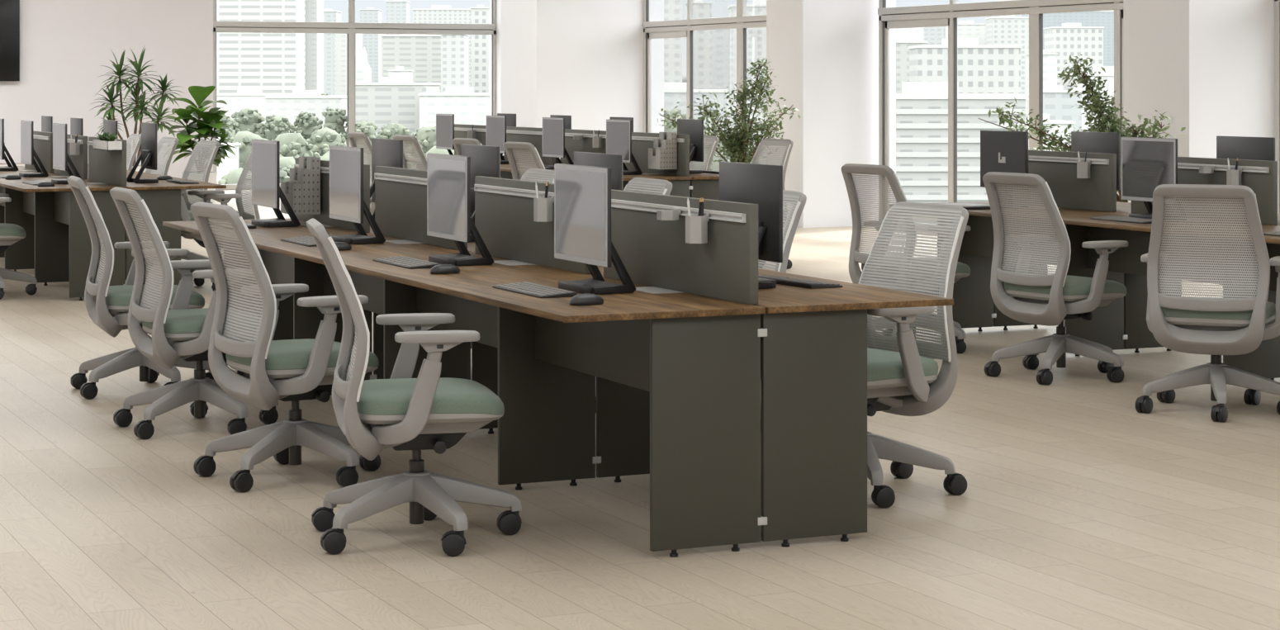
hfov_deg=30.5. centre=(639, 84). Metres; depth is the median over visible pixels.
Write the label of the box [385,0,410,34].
building
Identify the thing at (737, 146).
potted tree
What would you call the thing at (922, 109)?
building
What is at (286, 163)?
tree
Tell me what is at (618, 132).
monitor
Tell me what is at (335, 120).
tree
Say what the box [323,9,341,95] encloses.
building
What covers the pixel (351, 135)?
office chair
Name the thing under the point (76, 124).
monitor
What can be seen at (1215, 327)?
office chair
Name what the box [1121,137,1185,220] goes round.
monitor
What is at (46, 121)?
monitor
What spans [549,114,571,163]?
monitor
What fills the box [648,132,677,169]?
file organizer
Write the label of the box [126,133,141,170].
office chair
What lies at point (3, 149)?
monitor
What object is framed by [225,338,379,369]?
seat cushion
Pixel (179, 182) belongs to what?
keyboard
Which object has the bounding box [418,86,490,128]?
building
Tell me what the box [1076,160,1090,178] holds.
pen cup
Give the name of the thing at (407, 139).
office chair
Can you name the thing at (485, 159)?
monitor
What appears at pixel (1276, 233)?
keyboard
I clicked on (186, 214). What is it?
office chair
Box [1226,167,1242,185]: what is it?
pen cup
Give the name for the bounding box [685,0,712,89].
building
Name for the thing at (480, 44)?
building
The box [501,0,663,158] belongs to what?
pillar
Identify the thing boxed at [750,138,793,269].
office chair
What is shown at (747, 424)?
desk
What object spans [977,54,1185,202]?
potted tree
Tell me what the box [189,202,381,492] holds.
office chair
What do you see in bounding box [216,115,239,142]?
tree
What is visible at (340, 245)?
computer mouse
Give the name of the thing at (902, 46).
building
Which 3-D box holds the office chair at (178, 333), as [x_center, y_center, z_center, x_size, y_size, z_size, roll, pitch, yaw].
[-1.802,0.912,9.604,0.659,0.987,0.652,0,0,-25]
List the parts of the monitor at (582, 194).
stand arm, stand arm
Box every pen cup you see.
[70,141,80,155]
[467,129,475,138]
[533,194,554,222]
[592,135,602,147]
[685,212,708,243]
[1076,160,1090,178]
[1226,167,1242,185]
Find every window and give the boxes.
[213,0,496,189]
[642,0,766,168]
[877,0,1123,231]
[1274,0,1279,213]
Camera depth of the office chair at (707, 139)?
19.05 m
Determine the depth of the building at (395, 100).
900.05 m
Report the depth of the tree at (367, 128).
817.51 m
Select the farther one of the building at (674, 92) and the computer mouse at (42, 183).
the building at (674, 92)
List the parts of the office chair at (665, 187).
frame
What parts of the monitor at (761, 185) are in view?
stand arm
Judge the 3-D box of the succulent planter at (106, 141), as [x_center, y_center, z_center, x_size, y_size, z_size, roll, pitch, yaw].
[-3.530,0.372,15.579,0.124,0.118,0.480,0,0,-24]
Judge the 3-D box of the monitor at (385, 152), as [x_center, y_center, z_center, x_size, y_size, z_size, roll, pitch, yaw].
[-1.264,0.467,11.326,0.172,0.408,0.444,0,0,-24]
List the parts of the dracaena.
stem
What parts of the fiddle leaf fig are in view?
stem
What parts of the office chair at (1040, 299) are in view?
armrest, frame, edge trim, knob, armrest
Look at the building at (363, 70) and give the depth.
997.24 m
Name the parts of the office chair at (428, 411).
frame, edge trim, edge trim, armrest, armrest, knob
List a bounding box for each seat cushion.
[0,222,26,237]
[95,284,204,305]
[142,308,259,333]
[187,209,194,219]
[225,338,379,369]
[356,377,504,415]
[861,257,970,274]
[867,347,938,381]
[1004,274,1126,295]
[1161,301,1275,320]
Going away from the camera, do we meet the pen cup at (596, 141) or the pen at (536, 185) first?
the pen at (536, 185)
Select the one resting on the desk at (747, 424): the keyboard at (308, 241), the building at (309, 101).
the keyboard at (308, 241)
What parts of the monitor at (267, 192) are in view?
stand arm, stand arm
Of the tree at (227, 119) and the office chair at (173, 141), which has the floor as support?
the office chair at (173, 141)
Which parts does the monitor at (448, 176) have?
stand arm, stand arm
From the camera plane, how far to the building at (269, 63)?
1400.16 m
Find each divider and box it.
[24,130,127,186]
[293,157,758,304]
[454,123,689,176]
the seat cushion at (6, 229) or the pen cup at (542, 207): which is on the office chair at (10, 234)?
the seat cushion at (6, 229)
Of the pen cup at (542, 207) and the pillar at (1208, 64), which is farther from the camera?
the pillar at (1208, 64)
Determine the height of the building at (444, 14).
102.723 m
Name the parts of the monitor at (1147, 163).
stand arm, stand arm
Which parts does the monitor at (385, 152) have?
stand arm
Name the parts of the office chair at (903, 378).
knob, edge trim, armrest, frame, edge trim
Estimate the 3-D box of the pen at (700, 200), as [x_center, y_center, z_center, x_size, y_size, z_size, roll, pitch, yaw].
[0.185,0.424,7.368,0.019,0.138,0.008,0,0,29]
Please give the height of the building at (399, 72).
38.953 m
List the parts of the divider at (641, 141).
accessory rail, accessory rail, accessory rail, accessory rail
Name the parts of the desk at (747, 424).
leg panel, modesty panel, leg panel, modesty panel, leg panel, leg panel, modesty panel, leg panel, leg panel, modesty panel, leg panel, leg panel, leg panel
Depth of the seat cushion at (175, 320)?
9.37 m
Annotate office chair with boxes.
[0,193,37,299]
[66,175,214,399]
[109,187,278,439]
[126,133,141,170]
[145,137,179,175]
[180,140,219,260]
[180,151,260,291]
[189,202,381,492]
[305,218,521,556]
[346,132,412,213]
[393,134,426,170]
[452,137,502,218]
[470,168,554,348]
[503,141,549,182]
[595,177,672,413]
[689,135,719,170]
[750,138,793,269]
[758,189,806,272]
[841,163,970,353]
[858,201,968,508]
[982,171,1128,385]
[1135,184,1279,421]
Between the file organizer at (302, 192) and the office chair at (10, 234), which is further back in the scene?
the office chair at (10, 234)
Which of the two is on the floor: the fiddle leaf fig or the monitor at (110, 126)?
the fiddle leaf fig
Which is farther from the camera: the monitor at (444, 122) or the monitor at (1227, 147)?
the monitor at (444, 122)
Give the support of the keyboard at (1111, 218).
on the desk at (1121, 324)
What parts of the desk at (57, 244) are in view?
modesty panel, leg panel, leg panel, modesty panel, leg panel, modesty panel, leg panel, leg panel, leg panel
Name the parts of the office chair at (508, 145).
edge trim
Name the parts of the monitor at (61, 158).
stand arm, stand arm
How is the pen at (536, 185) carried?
in the pen cup at (542, 207)
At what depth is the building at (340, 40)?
1499.96 m
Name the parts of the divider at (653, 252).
accessory rail, accessory rail, accessory rail, accessory rail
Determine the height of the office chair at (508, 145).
0.987 m
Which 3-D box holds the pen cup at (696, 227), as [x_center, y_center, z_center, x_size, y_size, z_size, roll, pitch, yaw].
[0.180,0.451,7.379,0.066,0.094,0.070,0,0,-24]
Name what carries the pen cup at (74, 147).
hanging from the divider at (109, 167)
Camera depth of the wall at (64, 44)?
30.51 m
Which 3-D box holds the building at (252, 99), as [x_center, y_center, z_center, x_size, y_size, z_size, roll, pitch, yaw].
[-193.754,16.895,1170.000,28.306,29.023,40.800,0,0,0]
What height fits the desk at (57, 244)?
0.736 m
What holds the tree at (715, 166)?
on the ground
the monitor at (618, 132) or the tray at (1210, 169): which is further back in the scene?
the monitor at (618, 132)
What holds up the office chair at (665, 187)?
on the floor
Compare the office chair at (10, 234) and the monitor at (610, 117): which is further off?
the monitor at (610, 117)
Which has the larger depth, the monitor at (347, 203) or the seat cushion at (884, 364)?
the monitor at (347, 203)
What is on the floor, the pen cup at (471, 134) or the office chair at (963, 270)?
the office chair at (963, 270)
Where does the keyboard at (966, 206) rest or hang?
on the desk at (1121, 324)
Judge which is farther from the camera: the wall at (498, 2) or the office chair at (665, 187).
the wall at (498, 2)
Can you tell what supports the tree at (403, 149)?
on the ground
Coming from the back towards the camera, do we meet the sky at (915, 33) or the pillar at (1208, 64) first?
the sky at (915, 33)
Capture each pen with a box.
[535,182,538,198]
[544,182,547,198]
[687,197,691,216]
[697,197,701,216]
[701,197,703,216]
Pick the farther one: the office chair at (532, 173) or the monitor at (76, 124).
the monitor at (76, 124)
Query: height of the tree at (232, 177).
13.728 m
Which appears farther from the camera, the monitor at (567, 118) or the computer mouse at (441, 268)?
the monitor at (567, 118)
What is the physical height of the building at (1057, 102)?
31.232 m
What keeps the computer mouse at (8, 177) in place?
on the desk at (57, 244)
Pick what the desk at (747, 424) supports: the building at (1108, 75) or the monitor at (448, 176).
the monitor at (448, 176)
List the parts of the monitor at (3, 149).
stand arm, stand arm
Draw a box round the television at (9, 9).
[0,0,19,80]
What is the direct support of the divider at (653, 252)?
on the desk at (747, 424)
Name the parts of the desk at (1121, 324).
leg panel, modesty panel, leg panel, leg panel, leg panel, modesty panel, leg panel, modesty panel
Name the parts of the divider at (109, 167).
accessory rail, accessory rail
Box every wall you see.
[0,0,213,178]
[490,0,501,115]
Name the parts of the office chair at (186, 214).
armrest, edge trim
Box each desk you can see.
[0,162,226,300]
[162,218,953,557]
[890,201,1279,380]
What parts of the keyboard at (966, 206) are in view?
lid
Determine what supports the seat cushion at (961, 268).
on the office chair at (963, 270)
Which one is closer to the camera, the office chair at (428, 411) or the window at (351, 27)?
the office chair at (428, 411)
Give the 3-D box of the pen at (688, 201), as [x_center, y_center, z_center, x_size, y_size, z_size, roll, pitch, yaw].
[0.158,0.424,7.382,0.022,0.138,0.008,0,0,27]
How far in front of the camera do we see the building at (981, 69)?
900.05 m
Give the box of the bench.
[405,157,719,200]
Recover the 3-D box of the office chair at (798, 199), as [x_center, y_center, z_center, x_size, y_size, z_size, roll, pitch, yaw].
[0.280,0.912,9.220,0.659,0.987,0.652,0,0,-21]
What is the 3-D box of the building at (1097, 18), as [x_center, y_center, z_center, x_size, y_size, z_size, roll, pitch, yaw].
[511.210,-30.151,2630.000,158.096,123.113,60.800,0,0,0]
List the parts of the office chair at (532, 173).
frame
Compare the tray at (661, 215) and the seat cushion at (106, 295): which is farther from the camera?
the seat cushion at (106, 295)
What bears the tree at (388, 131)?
on the ground
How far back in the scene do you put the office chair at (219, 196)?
16.21 m
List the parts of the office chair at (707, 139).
edge trim, frame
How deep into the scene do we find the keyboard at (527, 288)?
7.53 m
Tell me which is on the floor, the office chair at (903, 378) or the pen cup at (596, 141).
the office chair at (903, 378)
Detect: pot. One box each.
[126,165,146,172]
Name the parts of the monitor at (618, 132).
stand arm, stand arm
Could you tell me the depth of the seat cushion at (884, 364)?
7.97 m
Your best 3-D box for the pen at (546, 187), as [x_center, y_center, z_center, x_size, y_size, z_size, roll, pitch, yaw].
[-0.344,0.424,8.541,0.019,0.138,0.008,0,0,29]
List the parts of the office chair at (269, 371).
frame, edge trim, armrest, armrest, knob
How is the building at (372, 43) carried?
on the ground
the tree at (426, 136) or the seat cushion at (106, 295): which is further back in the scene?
the tree at (426, 136)
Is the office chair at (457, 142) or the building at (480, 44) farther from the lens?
the building at (480, 44)
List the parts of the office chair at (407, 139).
edge trim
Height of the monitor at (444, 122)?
0.408 m
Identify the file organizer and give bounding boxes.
[280,156,320,214]
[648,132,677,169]
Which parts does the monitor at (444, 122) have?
stand arm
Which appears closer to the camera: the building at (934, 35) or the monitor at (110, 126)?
the monitor at (110, 126)
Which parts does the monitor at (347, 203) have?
stand arm, stand arm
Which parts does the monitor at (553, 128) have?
stand arm, stand arm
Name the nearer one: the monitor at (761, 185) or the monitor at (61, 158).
the monitor at (761, 185)
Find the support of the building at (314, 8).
on the ground
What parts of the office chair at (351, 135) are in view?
frame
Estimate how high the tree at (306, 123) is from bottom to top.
20.787 m
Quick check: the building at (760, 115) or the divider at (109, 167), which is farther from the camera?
the building at (760, 115)
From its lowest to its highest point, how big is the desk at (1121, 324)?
0.736 m
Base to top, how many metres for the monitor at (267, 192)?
0.408 m
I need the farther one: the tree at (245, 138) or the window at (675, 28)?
the tree at (245, 138)
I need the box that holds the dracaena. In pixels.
[89,46,182,172]
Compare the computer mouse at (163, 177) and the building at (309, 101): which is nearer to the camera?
the computer mouse at (163, 177)
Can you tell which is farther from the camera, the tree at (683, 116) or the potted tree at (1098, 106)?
the tree at (683, 116)
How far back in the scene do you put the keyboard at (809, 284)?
7.81 m
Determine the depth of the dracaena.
28.45 m
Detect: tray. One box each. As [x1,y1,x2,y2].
[573,134,583,139]
[656,208,680,220]
[1199,165,1214,173]
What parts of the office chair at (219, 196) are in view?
edge trim, frame, edge trim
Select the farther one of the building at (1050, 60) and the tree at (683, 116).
the building at (1050, 60)
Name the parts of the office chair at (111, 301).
edge trim, frame, edge trim, armrest, armrest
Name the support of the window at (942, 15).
attached to the pillar at (1208, 64)
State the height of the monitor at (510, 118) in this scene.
0.408 m
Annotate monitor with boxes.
[0,118,18,170]
[18,120,48,177]
[41,115,52,132]
[51,123,82,184]
[70,117,83,135]
[103,119,118,139]
[126,122,158,183]
[251,138,300,227]
[329,145,385,244]
[369,137,402,219]
[426,152,493,265]
[436,113,454,155]
[461,143,500,241]
[486,115,515,164]
[497,113,516,156]
[542,117,573,169]
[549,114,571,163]
[554,163,636,293]
[573,151,622,190]
[606,119,642,175]
[609,116,633,132]
[677,118,703,173]
[719,161,782,289]
[980,129,1028,208]
[1071,131,1119,190]
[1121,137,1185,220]
[1216,135,1275,161]
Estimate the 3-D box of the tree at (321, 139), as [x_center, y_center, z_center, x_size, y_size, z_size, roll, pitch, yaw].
[-98.711,22.422,739.395,16.813,17.968,16.083,0,0,-24]
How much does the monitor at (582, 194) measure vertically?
0.408 m
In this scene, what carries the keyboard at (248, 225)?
on the desk at (747, 424)
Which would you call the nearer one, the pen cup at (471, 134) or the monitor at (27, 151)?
the monitor at (27, 151)
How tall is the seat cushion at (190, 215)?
0.080 m
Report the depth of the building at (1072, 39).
1300.01 m
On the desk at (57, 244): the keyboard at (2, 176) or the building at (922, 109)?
the keyboard at (2, 176)
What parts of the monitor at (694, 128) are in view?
stand arm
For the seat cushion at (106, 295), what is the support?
on the office chair at (111, 301)
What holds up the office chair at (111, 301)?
on the floor
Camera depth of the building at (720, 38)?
999.92 m
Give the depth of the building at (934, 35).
1700.09 m
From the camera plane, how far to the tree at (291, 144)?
695.67 m
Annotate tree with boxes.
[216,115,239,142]
[218,167,251,184]
[227,131,268,171]
[231,108,265,134]
[258,113,294,140]
[271,132,322,161]
[279,156,295,183]
[289,111,322,140]
[305,127,346,156]
[317,106,346,143]
[320,151,329,161]
[342,120,379,151]
[363,148,416,178]
[375,123,416,144]
[405,125,436,157]
[410,146,454,168]
[657,57,800,165]
[663,107,693,167]
[693,124,730,171]
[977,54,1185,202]
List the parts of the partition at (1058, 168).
accessory rail, accessory rail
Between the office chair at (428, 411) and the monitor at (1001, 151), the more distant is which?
the monitor at (1001, 151)
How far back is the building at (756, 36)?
1100.08 m
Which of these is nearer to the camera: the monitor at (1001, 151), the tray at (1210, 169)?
the tray at (1210, 169)
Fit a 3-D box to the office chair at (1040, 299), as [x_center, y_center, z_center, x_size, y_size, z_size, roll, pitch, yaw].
[2.024,0.912,11.299,0.659,0.987,0.652,0,0,-32]
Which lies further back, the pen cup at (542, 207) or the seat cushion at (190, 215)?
the seat cushion at (190, 215)
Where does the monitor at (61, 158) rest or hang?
on the desk at (57, 244)
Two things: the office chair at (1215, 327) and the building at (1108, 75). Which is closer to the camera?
the office chair at (1215, 327)
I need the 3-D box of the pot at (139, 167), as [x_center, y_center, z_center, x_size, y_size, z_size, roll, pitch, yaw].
[-6.156,1.196,28.482,0.400,0.420,0.400,0,0,-24]
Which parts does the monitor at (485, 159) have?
stand arm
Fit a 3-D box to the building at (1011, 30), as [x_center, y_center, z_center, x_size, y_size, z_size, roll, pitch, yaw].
[245.880,-7.727,1565.000,26.969,78.266,30.800,0,0,0]
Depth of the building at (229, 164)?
566.13 m
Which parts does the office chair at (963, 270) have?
frame, edge trim, armrest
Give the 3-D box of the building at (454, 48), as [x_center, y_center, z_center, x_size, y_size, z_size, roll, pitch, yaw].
[-95.813,1.869,1213.000,12.618,59.075,26.800,0,0,0]
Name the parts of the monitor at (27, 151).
stand arm, stand arm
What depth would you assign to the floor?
7.43 m
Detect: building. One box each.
[216,0,305,95]
[216,89,285,123]
[216,137,241,184]
[265,90,346,144]
[305,0,323,93]
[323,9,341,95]
[334,33,362,95]
[355,76,440,135]
[356,47,371,82]
[359,7,382,82]
[380,33,440,93]
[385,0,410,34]
[387,66,413,82]
[412,4,470,86]
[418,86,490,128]
[440,34,469,93]
[469,4,490,93]
[663,0,682,82]
[663,82,727,133]
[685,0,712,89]
[711,28,730,94]
[726,86,766,164]
[727,0,766,94]
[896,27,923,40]
[896,35,927,94]
[896,81,1028,224]
[908,37,1021,94]
[923,26,945,45]
[945,20,986,45]
[985,14,1028,120]
[1021,9,1114,66]
[1024,49,1057,119]
[1025,113,1075,151]
[1042,85,1081,131]
[1043,23,1104,85]
[1058,66,1114,132]
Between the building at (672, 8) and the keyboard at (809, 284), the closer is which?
the keyboard at (809, 284)
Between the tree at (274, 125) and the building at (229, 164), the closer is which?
the building at (229, 164)
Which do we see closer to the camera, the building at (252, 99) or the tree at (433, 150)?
the tree at (433, 150)
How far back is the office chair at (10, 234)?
15.54 m
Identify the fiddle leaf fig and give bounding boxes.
[160,85,236,203]
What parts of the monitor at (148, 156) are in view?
stand arm, stand arm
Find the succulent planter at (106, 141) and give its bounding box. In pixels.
[92,132,122,150]
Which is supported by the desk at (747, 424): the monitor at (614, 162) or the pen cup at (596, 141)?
the monitor at (614, 162)
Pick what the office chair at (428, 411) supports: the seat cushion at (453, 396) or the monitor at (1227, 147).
the seat cushion at (453, 396)
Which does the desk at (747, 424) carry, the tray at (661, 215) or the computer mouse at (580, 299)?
the computer mouse at (580, 299)
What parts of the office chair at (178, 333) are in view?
frame, edge trim, armrest, armrest, knob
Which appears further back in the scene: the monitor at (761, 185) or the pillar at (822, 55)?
the pillar at (822, 55)
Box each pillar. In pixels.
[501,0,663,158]
[766,0,895,227]
[1123,0,1274,203]
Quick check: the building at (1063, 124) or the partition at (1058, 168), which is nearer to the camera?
the partition at (1058, 168)
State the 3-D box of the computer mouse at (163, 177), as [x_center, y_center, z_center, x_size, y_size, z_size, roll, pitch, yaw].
[-3.337,0.654,16.478,0.114,0.032,0.066,0,0,-24]
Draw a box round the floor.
[0,189,1279,629]
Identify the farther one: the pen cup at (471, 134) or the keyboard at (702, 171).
the pen cup at (471, 134)
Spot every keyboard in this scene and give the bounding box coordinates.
[0,173,12,178]
[22,180,44,184]
[166,179,199,184]
[208,220,255,229]
[280,236,317,246]
[372,256,440,269]
[492,281,577,298]
[518,166,552,169]
[701,170,719,174]
[758,274,842,289]
[938,203,990,209]
[1090,215,1151,223]
[1263,230,1279,236]
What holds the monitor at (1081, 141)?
on the desk at (1121, 324)
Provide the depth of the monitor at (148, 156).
15.99 m
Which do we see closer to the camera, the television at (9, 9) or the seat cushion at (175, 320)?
the seat cushion at (175, 320)
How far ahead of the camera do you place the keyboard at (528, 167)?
18.49 m
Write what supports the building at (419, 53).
on the ground
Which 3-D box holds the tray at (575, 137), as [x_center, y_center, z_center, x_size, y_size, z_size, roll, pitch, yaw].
[-0.499,0.423,18.843,0.067,0.036,0.072,0,0,-24]
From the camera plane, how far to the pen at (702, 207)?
7.38 m
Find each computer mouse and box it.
[4,175,21,179]
[37,181,55,186]
[156,175,172,180]
[334,241,351,250]
[429,264,459,274]
[569,293,603,305]
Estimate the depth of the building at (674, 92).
799.93 m
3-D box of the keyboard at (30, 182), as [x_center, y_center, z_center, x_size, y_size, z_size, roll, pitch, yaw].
[-4.069,0.663,15.841,0.124,0.016,0.430,0,0,-24]
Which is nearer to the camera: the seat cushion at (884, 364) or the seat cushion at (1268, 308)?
the seat cushion at (884, 364)
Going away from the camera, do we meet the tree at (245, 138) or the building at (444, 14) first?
the tree at (245, 138)
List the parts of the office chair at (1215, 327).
armrest, frame, armrest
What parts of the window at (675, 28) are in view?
sash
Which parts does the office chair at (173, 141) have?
edge trim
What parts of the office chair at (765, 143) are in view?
frame, edge trim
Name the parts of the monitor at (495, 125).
stand arm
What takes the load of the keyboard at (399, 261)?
on the desk at (747, 424)
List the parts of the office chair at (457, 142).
frame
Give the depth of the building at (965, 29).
1599.82 m
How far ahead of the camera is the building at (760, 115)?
850.07 m
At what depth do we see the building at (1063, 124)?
559.95 m
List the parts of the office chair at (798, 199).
edge trim, frame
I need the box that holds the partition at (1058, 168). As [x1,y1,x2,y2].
[996,149,1277,225]
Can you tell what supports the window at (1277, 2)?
attached to the pillar at (1208, 64)
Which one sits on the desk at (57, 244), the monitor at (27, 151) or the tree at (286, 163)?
the monitor at (27, 151)
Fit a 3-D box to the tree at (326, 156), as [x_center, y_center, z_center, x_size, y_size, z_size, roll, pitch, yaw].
[-78.131,24.016,590.058,16.894,14.781,16.962,0,0,-24]

